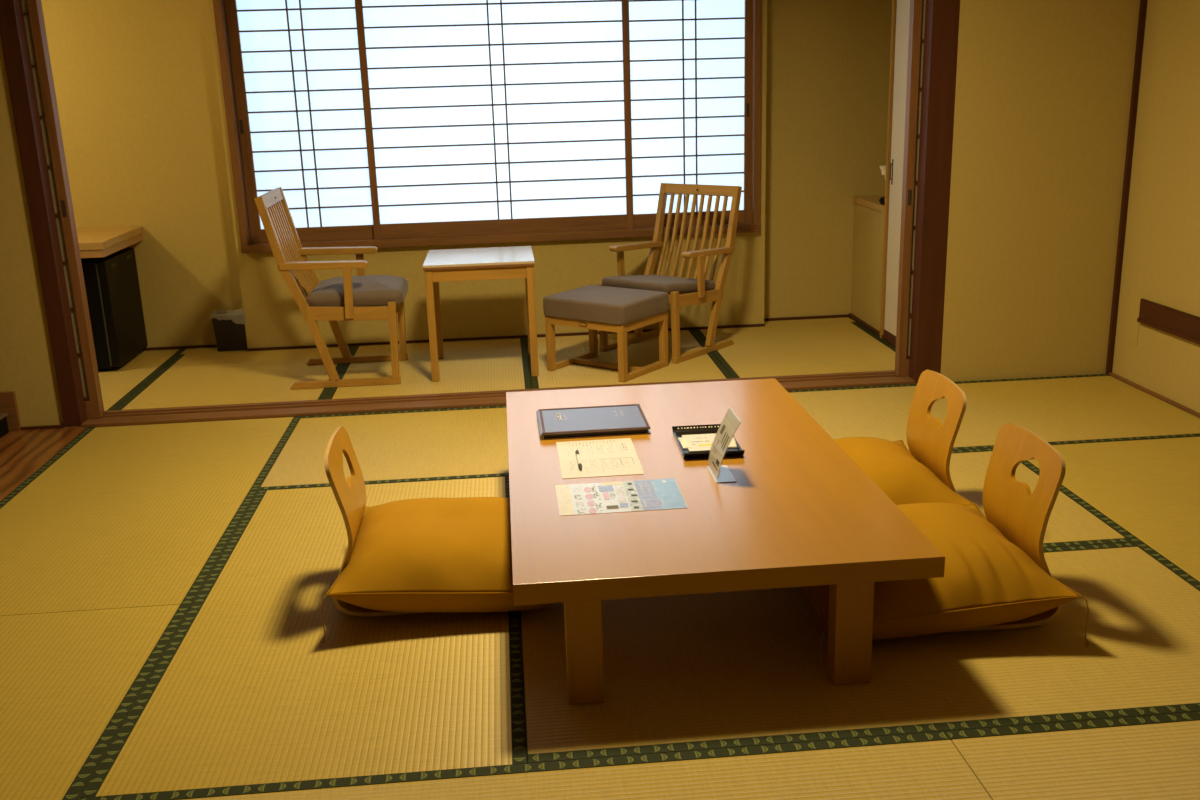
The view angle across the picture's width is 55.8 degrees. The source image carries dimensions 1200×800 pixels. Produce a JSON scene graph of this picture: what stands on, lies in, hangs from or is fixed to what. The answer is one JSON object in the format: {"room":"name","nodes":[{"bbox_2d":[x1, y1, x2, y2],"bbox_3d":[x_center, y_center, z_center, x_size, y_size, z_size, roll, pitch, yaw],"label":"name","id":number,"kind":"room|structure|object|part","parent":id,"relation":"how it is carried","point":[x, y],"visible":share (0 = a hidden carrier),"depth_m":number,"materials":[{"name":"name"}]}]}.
{"room":"japanese inn room","nodes":[
{"label":"japanese inn room","id":0,"kind":"room"},
{"bbox_2d":[0,36,63,426],"bbox_3d":[-3.402,-1.066,4.390,2.215,2.680,0.050,-3,16,-4],"label":"wall","id":1,"kind":"structure","parent":0,"point":[27,367],"depth_m":4.64,"materials":[{"name":"beige paper"}]},
{"bbox_2d":[0,391,64,430],"bbox_3d":[-3.314,0.092,4.683,2.115,0.168,0.020,-3,16,-4],"label":"baseboard","id":2,"kind":"structure","parent":1,"relation":"attached to","point":[8,402],"depth_m":4.74,"materials":[{"name":"red wood"}]},
{"bbox_2d":[0,0,86,426],"bbox_3d":[-2.264,-0.955,4.591,0.070,2.170,0.205,-3,16,-4],"label":"trim","id":3,"kind":"structure","parent":1,"relation":"attached to","point":[13,34],"depth_m":4.55,"materials":[{"name":"brown wood"}]},
{"bbox_2d":[21,0,102,418],"bbox_3d":[-2.643,-0.916,4.565,0.938,2.108,0.036,-3,16,-4],"label":"door","id":4,"kind":"structure","parent":1,"relation":"in","point":[34,28],"depth_m":4.63,"materials":[{"name":"red wood"}]},
{"bbox_3d":[-2.188,-0.781,4.629,0.017,0.068,0.005,-3,16,-4],"label":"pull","id":5,"kind":"part","parent":4,"relation":"part of","materials":[{"name":"metal"}]},
{"bbox_2d":[39,0,104,413],"bbox_3d":[-2.652,-0.929,4.612,0.928,2.108,0.034,-3,16,-4],"label":"door","id":6,"kind":"structure","parent":1,"relation":"in","point":[39,0],"depth_m":4.69,"materials":[{"name":"red wood"}]},
{"bbox_2d":[0,427,87,500],"bbox_3d":[-3.009,0.949,1.979,2.212,0.040,5.720,-3,16,-4],"label":"floor","id":7,"kind":"structure","parent":0,"point":[22,452],"depth_m":4.49,"materials":[{"name":"brown wood"}]},
{"bbox_2d":[0,413,8,437],"bbox_3d":[-2.617,0.148,4.563,0.327,0.083,0.350,-3,16,-4],"label":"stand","id":8,"kind":"object","parent":7,"relation":"on","point":[4,429],"visible":1,"depth_m":4.70,"materials":[{"name":"black wood"}]},
{"bbox_2d":[41,0,891,350],"bbox_3d":[-0.702,-1.532,6.068,5.700,2.510,0.080,-3,16,-4],"label":"wall","id":9,"kind":"structure","parent":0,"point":[135,83],"depth_m":6.07,"materials":[{"name":"beige paint"}]},
{"bbox_2d":[76,226,142,257],"bbox_3d":[-2.898,-0.778,5.698,0.988,0.074,0.638,-3,16,-4],"label":"countertop","id":10,"kind":"structure","parent":9,"relation":"attached to","point":[93,242],"depth_m":5.66,"materials":[{"name":"brown wood"}]},
{"bbox_2d":[764,314,848,320],"bbox_3d":[1.173,-0.471,6.487,0.537,0.012,0.014,-3,16,-4],"label":"baseboard","id":11,"kind":"structure","parent":9,"relation":"attached to","point":[844,315],"depth_m":6.48,"materials":[{"name":"brown wood"}]},
{"bbox_2d":[207,0,766,350],"bbox_3d":[-0.533,-1.511,5.975,2.830,2.510,0.140,-3,16,-4],"label":"wall","id":12,"kind":"structure","parent":0,"point":[273,317],"depth_m":6.15,"materials":[{"name":"beige paint"}]},
{"bbox_2d":[143,344,216,349],"bbox_3d":[-2.656,-0.270,6.188,1.495,0.012,0.014,-3,16,-4],"label":"baseboard","id":13,"kind":"structure","parent":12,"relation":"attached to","point":[213,345],"depth_m":6.21,"materials":[{"name":"brown wood"}]},
{"bbox_2d":[213,0,761,252],"bbox_3d":[-0.537,-1.542,5.979,2.759,1.392,0.247,-3,16,-4],"label":"window","id":14,"kind":"structure","parent":12,"relation":"in","point":[378,123],"depth_m":5.92,"materials":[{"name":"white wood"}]},
{"bbox_3d":[-1.845,-1.406,5.837,0.016,0.070,0.005,-3,16,-4],"label":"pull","id":15,"kind":"part","parent":14,"relation":"part of","materials":[{"name":"metal"}]},
{"bbox_3d":[-1.523,-1.474,5.862,0.683,1.300,0.030,-3,16,-4],"label":"sash","id":16,"kind":"part","parent":14,"relation":"part of","materials":[{"name":"red wood"}]},
{"bbox_3d":[-1.514,-1.475,5.863,0.592,1.300,0.030,-3,16,-4],"label":"rail","id":17,"kind":"part","parent":14,"relation":"part of","materials":[{"name":"red wood"}]},
{"bbox_3d":[-0.527,-1.516,5.901,1.383,1.300,0.030,-3,16,-4],"label":"sash","id":18,"kind":"part","parent":14,"relation":"part of","materials":[{"name":"white paper"}]},
{"bbox_3d":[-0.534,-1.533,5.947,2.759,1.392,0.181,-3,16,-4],"label":"sill","id":19,"kind":"part","parent":14,"relation":"part of","materials":[{"name":"red wood"}]},
{"bbox_3d":[-0.527,-1.516,5.901,1.311,1.300,0.030,-3,16,-4],"label":"rail","id":20,"kind":"part","parent":14,"relation":"part of","materials":[{"name":"red wood"}]},
{"bbox_3d":[0.463,-1.579,6.017,0.613,1.300,0.030,-3,16,-4],"label":"rail","id":21,"kind":"part","parent":14,"relation":"part of","materials":[{"name":"red wood"}]},
{"bbox_3d":[0.788,-1.544,6.042,0.016,0.070,0.005,-3,16,-4],"label":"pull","id":22,"kind":"part","parent":14,"relation":"part of","materials":[{"name":"wood"}]},
{"bbox_3d":[0.471,-1.579,6.017,0.702,1.300,0.030,-3,16,-4],"label":"sash","id":23,"kind":"part","parent":14,"relation":"part of","materials":[{"name":"red wood"}]},
{"bbox_2d":[247,324,764,350],"bbox_3d":[-0.491,-0.346,6.222,2.830,0.012,0.014,-3,16,-4],"label":"baseboard","id":24,"kind":"structure","parent":12,"relation":"attached to","point":[743,325],"depth_m":6.20,"materials":[{"name":"brown wood"}]},
{"bbox_2d":[520,611,527,762],"bbox_3d":[-0.752,0.666,3.037,7.100,0.120,7.900,-3,16,-4],"label":"floor","id":25,"kind":"structure","parent":0,"point":[520,611],"depth_m":2.66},
{"bbox_2d":[0,603,191,799],"bbox_3d":[-1.475,0.841,2.198,0.886,0.041,1.824,-3,16,-4],"label":"mat","id":26,"kind":"object","parent":25,"relation":"on","point":[69,681],"visible":0.84,"depth_m":2.69,"materials":[{"name":"beige wicker"}]},
{"bbox_2d":[98,349,185,410],"bbox_3d":[-2.771,-0.063,5.563,1.127,0.041,1.273,-3,16,-4],"label":"mat","id":27,"kind":"object","parent":25,"relation":"on","point":[117,385],"visible":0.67,"depth_m":5.67,"materials":[{"name":"beige wicker"}]},
{"bbox_2d":[81,248,147,370],"bbox_3d":[-2.710,-0.464,5.872,0.520,0.560,0.482,-3,16,-4],"label":"mini fridge","id":28,"kind":"object","parent":27,"relation":"on","point":[111,281],"visible":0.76,"depth_m":5.72,"materials":[{"name":"black plastic"}]},
{"bbox_2d":[0,416,300,615],"bbox_3d":[-1.637,0.355,3.949,0.886,0.041,1.823,-3,16,-4],"label":"mat","id":29,"kind":"object","parent":25,"relation":"on","point":[134,515],"visible":0.84,"depth_m":3.79,"materials":[{"name":"beige wicker"}]},
{"bbox_2d":[115,346,352,409],"bbox_3d":[-1.751,-0.117,5.643,0.921,0.041,1.272,-3,16,-4],"label":"mat","id":30,"kind":"object","parent":25,"relation":"on","point":[196,376],"visible":0.83,"depth_m":5.52,"materials":[{"name":"beige wicker"}]},
{"bbox_2d":[210,311,246,351],"bbox_3d":[-1.991,-0.385,6.128,0.184,0.228,0.101,-3,16,-4],"label":"waste bin","id":31,"kind":"object","parent":30,"relation":"on","point":[229,327],"visible":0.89,"depth_m":6.09,"materials":[{"name":"black plastic"}]},
{"bbox_2d":[254,187,407,388],"bbox_3d":[-1.244,-0.558,5.433,0.617,0.891,0.546,-3,16,-5],"label":"armchair","id":32,"kind":"object","parent":30,"relation":"on","point":[348,297],"visible":1,"depth_m":5.28,"materials":[{"name":"brown wood"}]},
{"bbox_3d":[-1.540,-0.941,5.297,0.039,0.062,0.452,-3,16,-5],"label":"crest rail","id":33,"kind":"part","parent":32,"relation":"part of","materials":[{"name":"brown wood"}]},
{"bbox_3d":[-1.381,-0.498,5.185,0.295,0.866,0.030,-3,16,-5],"label":"post","id":34,"kind":"part","parent":32,"relation":"part of","materials":[{"name":"brown wood"}]},
{"bbox_3d":[-1.427,-0.625,5.646,0.295,0.866,0.030,-3,16,-5],"label":"post","id":35,"kind":"part","parent":32,"relation":"part of","materials":[{"name":"brown wood"}]},
{"bbox_3d":[-1.258,-0.614,5.168,0.396,0.041,0.050,-3,16,-5],"label":"armrest","id":36,"kind":"part","parent":32,"relation":"part of","materials":[{"name":"brown wood"}]},
{"bbox_3d":[-1.303,-0.740,5.623,0.396,0.041,0.050,-3,16,-5],"label":"armrest","id":37,"kind":"part","parent":32,"relation":"part of","materials":[{"name":"brown wood"}]},
{"bbox_3d":[-1.167,-0.399,5.234,0.386,0.080,0.026,-3,16,-5],"label":"seat rail","id":38,"kind":"part","parent":32,"relation":"part of","materials":[{"name":"brown wood"}]},
{"bbox_2d":[307,275,407,306],"bbox_3d":[-1.157,-0.537,5.447,0.445,0.106,0.444,-3,16,-5],"label":"seat cushion","id":39,"kind":"object","parent":32,"relation":"on","point":[368,290],"depth_m":5.27,"materials":[{"name":"grey fabric"}]},
{"bbox_3d":[-0.960,-0.276,5.289,0.043,0.368,0.030,-3,16,-5],"label":"leg","id":40,"kind":"part","parent":32,"relation":"part of","materials":[{"name":"brown wood"}]},
{"bbox_3d":[-1.006,-0.403,5.750,0.043,0.368,0.030,-3,16,-5],"label":"leg","id":41,"kind":"part","parent":32,"relation":"part of","materials":[{"name":"brown wood"}]},
{"bbox_2d":[79,476,526,797],"bbox_3d":[-0.671,0.549,3.150,0.891,0.041,1.782,-3,16,-4],"label":"mat","id":42,"kind":"object","parent":25,"relation":"on","point":[246,690],"visible":0.7,"depth_m":2.67,"materials":[{"name":"beige wicker"}]},
{"bbox_2d":[324,426,426,615],"bbox_3d":[-0.495,0.298,3.136,0.459,0.432,0.424,-3,16,-4],"label":"chair","id":43,"kind":"object","parent":42,"relation":"on","point":[350,496],"visible":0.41,"depth_m":3.01,"materials":[{"name":"brown wood"}]},
{"bbox_3d":[-0.694,0.263,3.108,0.060,0.337,0.359,-3,16,-4],"label":"backrest","id":44,"kind":"part","parent":43,"relation":"part of","materials":[{"name":"brown wood"}]},
{"bbox_3d":[-0.491,0.456,3.180,0.459,0.104,0.424,-3,16,-4],"label":"seat","id":45,"kind":"part","parent":43,"relation":"part of","materials":[{"name":"fabric"}]},
{"bbox_2d":[320,497,553,643],"bbox_3d":[-0.399,0.411,3.155,0.676,0.202,0.660,-3,16,-4],"label":"floor cushion","id":46,"kind":"object","parent":43,"relation":"on","point":[421,554],"visible":0.7,"depth_m":2.93,"materials":[{"name":"yellow fabric"}]},
{"bbox_2d":[259,405,508,489],"bbox_3d":[-0.339,0.165,4.485,1.799,0.041,0.924,-3,16,-4],"label":"mat","id":47,"kind":"object","parent":25,"relation":"on","point":[467,442],"visible":0.38,"depth_m":4.40,"materials":[{"name":"beige wicker"}]},
{"bbox_2d":[325,338,531,398],"bbox_3d":[-0.821,-0.147,5.647,0.933,0.041,1.133,-3,16,-4],"label":"mat","id":48,"kind":"object","parent":25,"relation":"on","point":[497,364],"visible":0.73,"depth_m":5.58,"materials":[{"name":"beige wicker"}]},
{"bbox_2d":[423,246,538,381],"bbox_3d":[-0.572,-0.431,5.536,0.513,0.552,0.517,-3,16,-4],"label":"side table","id":49,"kind":"object","parent":48,"relation":"on","point":[443,265],"visible":1,"depth_m":5.30,"materials":[{"name":"wood"}]},
{"bbox_3d":[-0.784,-0.347,5.298,0.035,0.531,0.035,-3,16,-4],"label":"leg","id":50,"kind":"part","parent":49,"relation":"part of","materials":[{"name":"brown wood"}]},
{"bbox_3d":[-0.826,-0.471,5.744,0.035,0.531,0.035,-3,16,-4],"label":"leg","id":51,"kind":"part","parent":49,"relation":"part of","materials":[{"name":"brown wood"}]},
{"bbox_3d":[-0.359,-0.496,5.780,0.035,0.531,0.035,-3,16,-4],"label":"leg","id":52,"kind":"part","parent":49,"relation":"part of","materials":[{"name":"brown wood"}]},
{"bbox_3d":[-0.317,-0.372,5.334,0.035,0.531,0.035,-3,16,-4],"label":"leg","id":53,"kind":"part","parent":49,"relation":"part of","materials":[{"name":"brown wood"}]},
{"bbox_2d":[78,731,991,799],"bbox_3d":[-0.113,0.884,1.896,1.771,0.041,0.900,-3,16,-4],"label":"mat","id":54,"kind":"object","parent":25,"relation":"on","point":[915,766],"visible":1,"depth_m":2.26,"materials":[{"name":"beige wicker"}]},
{"bbox_2d":[526,330,732,388],"bbox_3d":[0.108,-0.196,5.720,0.931,0.041,1.133,-3,16,-4],"label":"mat","id":55,"kind":"object","parent":25,"relation":"on","point":[645,352],"visible":0.42,"depth_m":5.56,"materials":[{"name":"beige wicker"}]},
{"bbox_2d":[543,285,668,381],"bbox_3d":[0.033,-0.337,5.460,0.480,0.376,0.394,10,19,35],"label":"footstool","id":56,"kind":"object","parent":55,"relation":"on","point":[594,308],"visible":1,"depth_m":5.34,"materials":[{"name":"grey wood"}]},
{"bbox_3d":[-0.140,-0.425,5.567,0.034,0.038,0.374,10,19,35],"label":"rail","id":57,"kind":"part","parent":56,"relation":"part of","materials":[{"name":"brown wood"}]},
{"bbox_3d":[-0.237,-0.260,5.472,0.034,0.236,0.034,10,19,35],"label":"leg","id":58,"kind":"part","parent":56,"relation":"part of","materials":[{"name":"brown wood"}]},
{"bbox_3d":[-0.071,-0.356,5.312,0.400,0.038,0.028,10,19,35],"label":"rail","id":59,"kind":"part","parent":56,"relation":"part of","materials":[{"name":"brown wood"}]},
{"bbox_3d":[-0.035,-0.339,5.733,0.034,0.236,0.034,10,19,35],"label":"leg","id":60,"kind":"part","parent":56,"relation":"part of","materials":[{"name":"brown wood"}]},
{"bbox_2d":[543,285,668,324],"bbox_3d":[0.029,-0.465,5.424,0.480,0.110,0.394,10,19,35],"label":"seat cushion","id":61,"kind":"object","parent":56,"relation":"on","point":[590,304],"depth_m":5.31,"materials":[{"name":"grey fabric"}]},
{"bbox_3d":[0.104,-0.201,5.225,0.034,0.236,0.034,10,19,35],"label":"leg","id":62,"kind":"part","parent":56,"relation":"part of","materials":[{"name":"brown wood"}]},
{"bbox_3d":[0.202,-0.367,5.320,0.034,0.038,0.374,10,19,35],"label":"rail","id":63,"kind":"part","parent":56,"relation":"part of","materials":[{"name":"brown wood"}]},
{"bbox_3d":[0.307,-0.280,5.486,0.034,0.236,0.034,10,19,35],"label":"leg","id":64,"kind":"part","parent":56,"relation":"part of","materials":[{"name":"brown wood"}]},
{"bbox_2d":[597,183,741,363],"bbox_3d":[0.352,-0.668,5.797,0.527,0.811,0.602,11,20,39],"label":"armchair","id":65,"kind":"object","parent":55,"relation":"on","point":[682,291],"visible":0.93,"depth_m":5.79,"materials":[{"name":"brown wood"}]},
{"bbox_3d":[0.013,-0.432,5.809,0.029,0.335,0.043,11,20,39],"label":"leg","id":66,"kind":"part","parent":65,"relation":"part of","materials":[{"name":"brown wood"}]},
{"bbox_3d":[0.191,-0.803,5.932,0.048,0.049,0.396,11,20,39],"label":"armrest","id":67,"kind":"part","parent":65,"relation":"part of","materials":[{"name":"brown wood"}]},
{"bbox_3d":[0.273,-0.749,6.051,0.029,0.788,0.295,11,20,39],"label":"post","id":68,"kind":"part","parent":65,"relation":"part of","materials":[{"name":"brown wood"}]},
{"bbox_2d":[602,274,714,293],"bbox_3d":[0.299,-0.589,5.751,0.428,0.096,0.430,11,20,39],"label":"seat cushion","id":69,"kind":"object","parent":65,"relation":"on","point":[671,284],"depth_m":5.62,"materials":[{"name":"grey fabric"}]},
{"bbox_3d":[0.367,-0.362,5.519,0.029,0.335,0.043,11,20,39],"label":"leg","id":70,"kind":"part","parent":65,"relation":"part of","materials":[{"name":"brown wood"}]},
{"bbox_3d":[0.519,-1.093,5.899,0.436,0.056,0.039,11,20,39],"label":"crest rail","id":71,"kind":"part","parent":65,"relation":"part of","materials":[{"name":"brown wood"}]},
{"bbox_3d":[0.495,-0.509,5.640,0.025,0.084,0.386,11,20,39],"label":"seat rail","id":72,"kind":"part","parent":65,"relation":"part of","materials":[{"name":"brown wood"}]},
{"bbox_3d":[0.541,-0.734,5.646,0.048,0.049,0.396,11,20,39],"label":"armrest","id":73,"kind":"part","parent":65,"relation":"part of","materials":[{"name":"brown wood"}]},
{"bbox_3d":[0.627,-0.678,5.761,0.029,0.788,0.295,11,20,39],"label":"post","id":74,"kind":"part","parent":65,"relation":"part of","materials":[{"name":"brown wood"}]},
{"bbox_2d":[695,317,895,377],"bbox_3d":[1.024,-0.263,5.859,0.919,0.041,1.272,-3,16,-4],"label":"mat","id":75,"kind":"object","parent":25,"relation":"on","point":[824,345],"visible":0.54,"depth_m":5.77,"materials":[{"name":"beige wicker"}]},
{"bbox_2d":[521,542,1199,762],"bbox_3d":[0.703,0.599,2.823,1.786,0.041,0.883,-3,16,-4],"label":"mat","id":76,"kind":"object","parent":25,"relation":"on","point":[715,670],"visible":0.59,"depth_m":2.64,"materials":[{"name":"beige wicker"}]},
{"bbox_2d":[506,378,944,704],"bbox_3d":[0.223,0.305,3.285,0.958,0.302,1.595,-3,16,-4],"label":"table","id":77,"kind":"object","parent":76,"relation":"on","point":[799,511],"visible":0.89,"depth_m":2.72,"materials":[{"name":"brown wood"}]},
{"bbox_3d":[-0.036,0.551,2.531,0.080,0.252,0.058,-3,16,-4],"label":"leg","id":78,"kind":"part","parent":77,"relation":"part of","materials":[{"name":"brown wood"}]},
{"bbox_2d":[536,404,650,439],"bbox_3d":[-0.026,0.066,3.564,0.338,0.022,0.268,-3,16,-5],"label":"leather folder","id":79,"kind":"object","parent":77,"relation":"on","point":[628,419],"visible":1,"depth_m":3.52,"materials":[{"name":"black leather"}]},
{"bbox_2d":[556,438,643,478],"bbox_3d":[-0.005,0.164,3.250,0.225,0.001,0.328,-3,16,-4],"label":"paper sheet","id":80,"kind":"object","parent":77,"relation":"on","point":[605,457],"visible":1,"depth_m":3.24,"materials":[{"name":"beige paper"}]},
{"bbox_2d":[575,450,581,469],"bbox_3d":[-0.060,0.170,3.215,0.011,0.012,0.161,-3,16,-4],"label":"pen","id":81,"kind":"object","parent":80,"relation":"on","point":[576,451],"visible":1,"depth_m":3.21,"materials":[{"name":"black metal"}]},
{"bbox_2d":[555,478,687,515],"bbox_3d":[0.050,0.250,2.939,0.322,0.002,0.226,-3,16,-4],"label":"flyer","id":82,"kind":"object","parent":77,"relation":"on","point":[655,494],"visible":1,"depth_m":2.93,"materials":[{"name":"paper"}]},
{"bbox_2d":[672,424,744,457],"bbox_3d":[0.314,0.121,3.330,0.172,0.022,0.267,-3,16,-3],"label":"tray","id":83,"kind":"object","parent":77,"relation":"on","point":[678,431],"visible":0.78,"depth_m":3.42,"materials":[{"name":"black paint"}]},
{"bbox_2d":[678,437,690,447],"bbox_3d":[0.247,0.120,3.341,0.026,0.015,0.112,-4,16,-7],"label":"packet","id":84,"kind":"object","parent":83,"relation":"on","point":[684,442],"visible":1,"depth_m":3.32,"materials":[{"name":"white paper"}]},
{"bbox_2d":[682,433,715,451],"bbox_3d":[0.303,0.125,3.337,0.104,0.003,0.156,-3,16,-3],"label":"card","id":85,"kind":"object","parent":83,"relation":"in","point":[698,442],"visible":0.83,"depth_m":3.34,"materials":[{"name":"beige paper"}]},
{"bbox_2d":[728,437,736,446],"bbox_3d":[0.385,0.117,3.337,0.026,0.015,0.112,-1,16,2],"label":"packet","id":86,"kind":"object","parent":83,"relation":"on","point":[732,443],"visible":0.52,"depth_m":3.30,"materials":[{"name":"white paper"}]},
{"bbox_2d":[707,407,740,482],"bbox_3d":[0.335,0.120,3.066,0.069,0.166,0.146,-3,16,-4],"label":"menu stand","id":87,"kind":"object","parent":77,"relation":"on","point":[730,423],"visible":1,"depth_m":3.06,"materials":[{"name":"white paper"}]},
{"bbox_3d":[0.569,0.519,2.578,0.086,0.252,0.058,-3,16,-4],"label":"leg","id":88,"kind":"part","parent":77,"relation":"part of","materials":[{"name":"brown wood"}]},
{"bbox_2d":[950,423,1065,631],"bbox_3d":[0.903,0.307,2.950,0.459,0.432,0.424,-3,16,-4],"label":"chair","id":89,"kind":"object","parent":76,"relation":"on","point":[1022,516],"visible":0.34,"depth_m":2.90,"materials":[{"name":"brown wood"}]},
{"bbox_2d":[802,503,1089,666],"bbox_3d":[0.808,0.422,2.973,0.676,0.207,0.660,-3,16,-4],"label":"floor cushion","id":90,"kind":"object","parent":89,"relation":"on","point":[988,580],"visible":0.67,"depth_m":2.73,"materials":[{"name":"yellow fabric"}]},
{"bbox_3d":[0.907,0.465,2.994,0.459,0.104,0.424,-3,16,-4],"label":"seat","id":91,"kind":"part","parent":89,"relation":"part of","materials":[{"name":"brown wood"}]},
{"bbox_3d":[1.098,0.251,2.952,0.060,0.337,0.359,-3,16,-4],"label":"backrest","id":92,"kind":"part","parent":89,"relation":"part of","materials":[{"name":"brown wood"}]},
{"bbox_2d":[788,374,1199,450],"bbox_3d":[1.446,0.071,4.624,1.784,0.041,0.924,-3,16,-4],"label":"mat","id":93,"kind":"object","parent":25,"relation":"on","point":[1094,408],"visible":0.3,"depth_m":4.62,"materials":[{"name":"beige wicker"}]},
{"bbox_2d":[949,448,1130,547],"bbox_3d":[0.624,0.361,3.678,1.786,0.041,0.898,-3,16,-4],"label":"mat","id":94,"kind":"object","parent":25,"relation":"on","point":[1069,523],"visible":0.22,"depth_m":3.60,"materials":[{"name":"beige wicker"}]},
{"bbox_2d":[906,370,966,491],"bbox_3d":[0.846,0.150,3.519,0.459,0.432,0.424,-3,16,-4],"label":"chair","id":95,"kind":"object","parent":94,"relation":"on","point":[930,442],"visible":0.38,"depth_m":3.49,"materials":[{"name":"brown wood"}]},
{"bbox_2d":[833,437,979,508],"bbox_3d":[0.750,0.259,3.561,0.676,0.207,0.660,-3,16,-4],"label":"floor cushion","id":96,"kind":"object","parent":95,"relation":"on","point":[891,466],"visible":0.31,"depth_m":3.39,"materials":[{"name":"yellow fabric"}]},
{"bbox_2d":[946,711,1199,799],"bbox_3d":[1.671,0.790,2.035,1.812,0.041,0.900,-3,16,-4],"label":"mat","id":97,"kind":"object","parent":25,"relation":"on","point":[1148,757],"visible":0.83,"depth_m":2.28,"materials":[{"name":"beige wicker"}]},
{"bbox_2d":[1021,437,1199,590],"bbox_3d":[2.003,0.408,3.359,0.905,0.041,1.782,-3,16,-4],"label":"mat","id":98,"kind":"object","parent":25,"relation":"on","point":[1147,492],"visible":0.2,"depth_m":3.71,"materials":[{"name":"beige wicker"}]},
{"bbox_2d":[851,203,884,340],"bbox_3d":[1.490,-0.689,6.166,0.068,0.705,0.570,-3,16,-4],"label":"wall","id":99,"kind":"structure","parent":0,"point":[868,223],"depth_m":6.17,"materials":[{"name":"beige paint"}]},
{"bbox_2d":[853,195,884,212],"bbox_3d":[1.690,-1.058,6.083,0.505,0.035,0.565,-3,16,-4],"label":"countertop","id":100,"kind":"structure","parent":99,"relation":"on","point":[872,202],"depth_m":6.14,"materials":[{"name":"brown wood"}]},
{"bbox_2d":[879,197,884,204],"bbox_3d":[1.534,-1.038,5.870,0.176,0.050,0.176,-3,16,-4],"label":"oval dish","id":101,"kind":"object","parent":100,"relation":"on","point":[882,199],"visible":0.12,"depth_m":5.85,"materials":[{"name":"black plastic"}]},
{"bbox_2d":[848,313,895,346],"bbox_3d":[1.488,-0.319,5.894,0.016,0.020,1.270,-3,16,-4],"label":"baseboard","id":102,"kind":"structure","parent":99,"relation":"attached to","point":[858,320],"depth_m":6.14,"materials":[{"name":"brown wood"}]},
{"bbox_2d":[941,0,1139,381],"bbox_3d":[1.903,-1.343,4.793,0.850,2.680,0.070,-3,16,-4],"label":"wall","id":103,"kind":"structure","parent":0,"point":[1043,92],"depth_m":4.87,"materials":[{"name":"beige paint"}]},
{"bbox_2d":[64,370,916,427],"bbox_3d":[-0.376,-0.004,5.027,3.797,0.032,0.210,-3,16,-4],"label":"sill","id":104,"kind":"structure","parent":103,"relation":"attached to","point":[130,417],"depth_m":4.98,"materials":[{"name":"red wood"}]},
{"bbox_2d":[895,0,910,372],"bbox_3d":[1.769,-1.162,4.956,0.890,2.108,0.034,-3,16,-4],"label":"door","id":105,"kind":"structure","parent":103,"relation":"in","point":[910,0],"depth_m":4.98,"materials":[{"name":"red wood"}]},
{"bbox_2d":[896,0,925,375],"bbox_3d":[1.768,-1.148,4.909,0.902,2.108,0.036,-3,16,-4],"label":"door","id":106,"kind":"structure","parent":103,"relation":"in","point":[917,24],"depth_m":4.92,"materials":[{"name":"red wood"}]},
{"bbox_3d":[1.345,-0.880,4.929,0.017,0.068,0.005,-3,16,-4],"label":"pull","id":107,"kind":"part","parent":106,"relation":"part of","materials":[{"name":"metal"}]},
{"bbox_3d":[1.768,-1.161,4.902,0.830,1.980,0.005,-3,16,-4],"label":"paper panel","id":108,"kind":"part","parent":106,"relation":"part of","materials":[{"name":"beige paper"}]},
{"bbox_2d":[909,0,959,382],"bbox_3d":[1.423,-1.148,4.876,0.117,2.170,0.210,-3,16,-4],"label":"trim","id":109,"kind":"structure","parent":103,"relation":"attached to","point":[941,31],"depth_m":4.84,"materials":[{"name":"brown wood"}]},
{"bbox_2d":[1112,0,1199,417],"bbox_3d":[2.571,-0.568,1.960,0.080,2.680,5.900,-3,16,-4],"label":"wall","id":110,"kind":"structure","parent":0,"point":[1161,264],"depth_m":4.62,"materials":[{"name":"beige paint"}]},
{"bbox_2d":[1105,0,1147,374],"bbox_3d":[2.259,-1.378,4.769,0.022,2.620,0.020,-3,16,-4],"label":"trim","id":111,"kind":"structure","parent":110,"relation":"attached to","point":[1143,3],"depth_m":4.89,"materials":[{"name":"brown wood"}]},
{"bbox_2d":[1126,297,1139,345],"bbox_3d":[2.312,-0.340,4.913,0.003,0.202,0.086,-3,16,-4],"label":"cover plate","id":112,"kind":"object","parent":110,"relation":"attached to","point":[1133,325],"visible":1,"depth_m":4.91,"materials":[{"name":"beige plastic"}]},
{"bbox_2d":[1109,372,1199,417],"bbox_3d":[2.552,0.635,2.396,0.017,0.010,5.700,-3,16,-4],"label":"baseboard","id":113,"kind":"structure","parent":110,"relation":"attached to","point":[1127,381],"depth_m":4.75,"materials":[{"name":"red wood"}]},
{"bbox_2d":[1137,299,1199,344],"bbox_3d":[2.438,0.014,3.408,0.022,0.099,2.992,-3,16,-4],"label":"trim rail","id":114,"kind":"object","parent":110,"relation":"attached to","point":[1181,324],"visible":1,"depth_m":4.61,"materials":[{"name":"brown wood"}]},
{"bbox_3d":[1.561,-1.369,5.239,0.060,2.510,0.860,-3,16,-4],"label":"wall","id":115,"kind":"structure","parent":0,"visible":0},
{"bbox_2d":[880,0,909,342],"bbox_3d":[1.494,-1.415,5.299,0.058,2.450,0.712,-3,16,-4],"label":"door","id":116,"kind":"structure","parent":115,"relation":"in","point":[898,48],"depth_m":5.62,"materials":[{"name":"paper"}]},
{"bbox_2d":[880,165,885,177],"bbox_3d":[1.449,-1.157,5.771,0.046,0.071,0.064,-3,16,-4],"label":"fitting","id":117,"kind":"object","parent":116,"relation":"attached to","point":[883,167],"visible":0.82,"depth_m":5.76,"materials":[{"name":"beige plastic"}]},
{"bbox_3d":[1.464,-1.506,5.628,0.058,2.450,0.027,-3,16,-4],"label":"frame","id":118,"kind":"part","parent":116,"relation":"part of","materials":[{"name":"brown wood"}]},
{"bbox_3d":[1.457,-1.140,5.668,0.007,0.125,0.031,-3,16,-4],"label":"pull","id":119,"kind":"part","parent":116,"relation":"part of","materials":[{"name":"metal"}]}
]}

